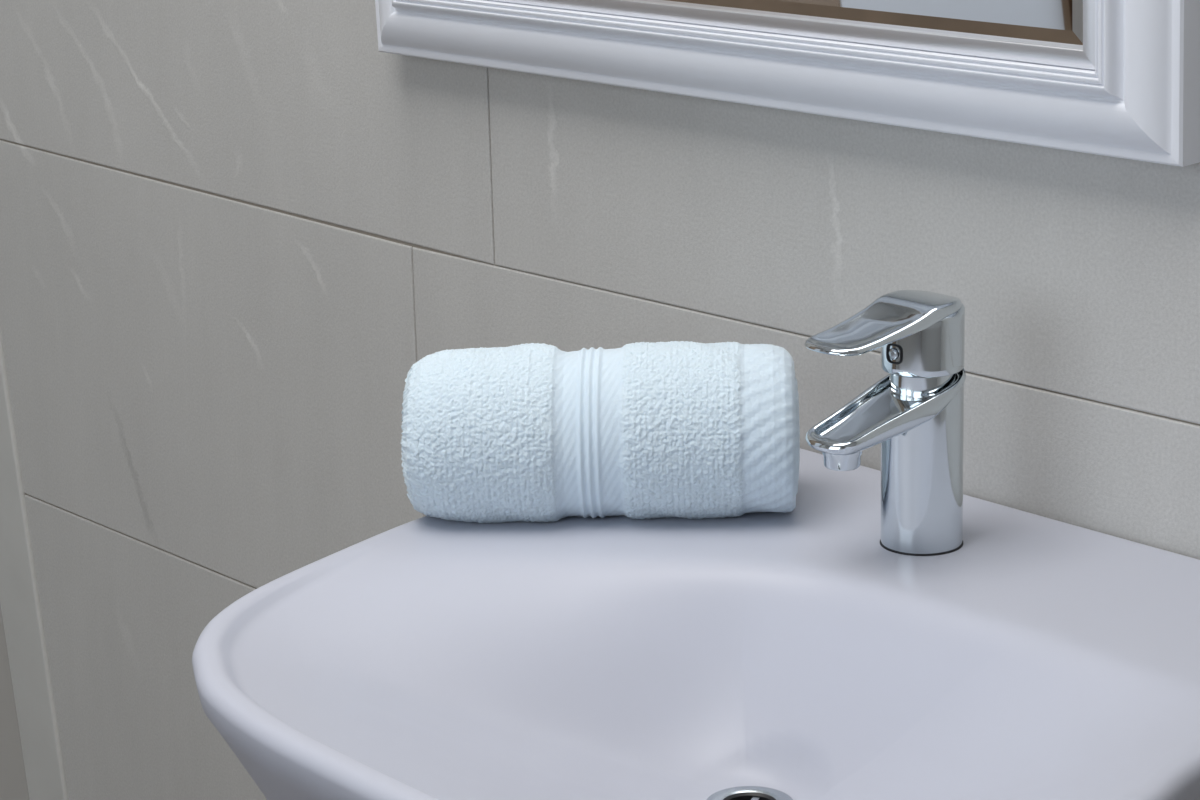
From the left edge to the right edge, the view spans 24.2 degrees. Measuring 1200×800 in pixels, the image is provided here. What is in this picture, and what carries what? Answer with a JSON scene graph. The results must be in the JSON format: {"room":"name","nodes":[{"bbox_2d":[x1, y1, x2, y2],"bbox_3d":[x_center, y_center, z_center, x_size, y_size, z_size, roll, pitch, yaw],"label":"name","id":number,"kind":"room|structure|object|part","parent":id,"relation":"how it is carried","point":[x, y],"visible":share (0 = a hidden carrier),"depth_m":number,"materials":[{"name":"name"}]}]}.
{"room":"bathroom","nodes":[
{"label":"bathroom","id":0,"kind":"room"},
{"bbox_2d":[0,604,28,799],"bbox_3d":[-1.511,-0.315,1.608,2.354,2.450,0.404,-14,20,-39],"label":"wall","id":1,"kind":"structure","parent":0,"point":[13,782],"depth_m":2.45,"materials":[{"name":"tile"}]},
{"bbox_2d":[0,0,1199,799],"bbox_3d":[0.317,-0.301,1.391,0.120,2.450,3.350,-14,20,-39],"label":"wall","id":2,"kind":"structure","parent":0,"point":[234,233],"depth_m":1.93,"materials":[{"name":"tile"}]},
{"bbox_2d":[0,330,68,799],"bbox_3d":[-0.576,-0.527,2.287,0.006,2.450,0.370,-14,20,-39],"label":"trim","id":3,"kind":"structure","parent":2,"relation":"attached to","point":[19,593],"depth_m":2.41,"materials":[{"name":"tile"}]},
{"bbox_2d":[192,448,1199,799],"bbox_3d":[0.069,0.204,1.362,0.480,0.198,0.532,-14,20,-39],"label":"basin","id":4,"kind":"object","parent":2,"relation":"attached to","point":[793,655],"visible":0.94,"depth_m":1.38,"materials":[{"name":"white ceramic"}]},
{"bbox_2d":[400,341,799,522],"bbox_3d":[0.001,0.015,1.508,0.214,0.092,0.099,-1,15,3],"label":"rolled towel","id":5,"kind":"object","parent":4,"relation":"on","point":[532,432],"visible":1,"depth_m":1.47,"materials":[{"name":"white fabric"}]},
{"bbox_2d":[804,290,965,555],"bbox_3d":[0.145,0.016,1.419,0.097,0.132,0.044,-14,20,-39],"label":"tap","id":6,"kind":"object","parent":4,"relation":"on","point":[915,412],"visible":1,"depth_m":1.42,"materials":[{"name":"silver metal"}]},
{"bbox_3d":[0.143,-0.039,1.402,0.094,0.016,0.041,-14,20,-39],"label":"lever","id":7,"kind":"part","parent":6,"relation":"part of","materials":[{"name":"silver metal"}]},
{"bbox_3d":[0.145,0.003,1.415,0.097,0.030,0.044,-14,20,-39],"label":"spout","id":8,"kind":"part","parent":6,"relation":"part of","materials":[{"name":"silver metal"}]},
{"bbox_3d":[0.149,-0.024,1.412,0.003,0.010,0.010,-14,20,-39],"label":"indicator frame","id":9,"kind":"part","parent":6,"relation":"part of","materials":[{"name":"black"}]},
{"bbox_2d":[375,0,1199,166],"bbox_3d":[0.050,-0.584,1.482,0.033,0.860,0.650,-16,21,-39],"label":"wall mirror","id":10,"kind":"object","parent":2,"relation":"attached to","point":[1112,78],"visible":1,"depth_m":1.48,"materials":[{"name":"white paint"}]},
{"bbox_3d":[-0.150,-0.638,1.703,0.032,0.860,0.044,-16,21,-39],"label":"frame rail","id":11,"kind":"part","parent":10,"relation":"part of","materials":[{"name":"white paint"}]},
{"bbox_2d":[641,0,1082,47],"bbox_3d":[0.043,-0.582,1.476,0.021,0.757,0.549,-14,20,-39],"label":"mirror glass","id":12,"kind":"object","parent":10,"relation":"attached to","point":[766,23],"depth_m":1.48,"materials":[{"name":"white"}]},
{"bbox_3d":[0.250,-0.530,1.260,0.032,0.860,0.044,-16,21,-39],"label":"frame rail","id":13,"kind":"part","parent":10,"relation":"part of","materials":[{"name":"white paint"}]}
]}

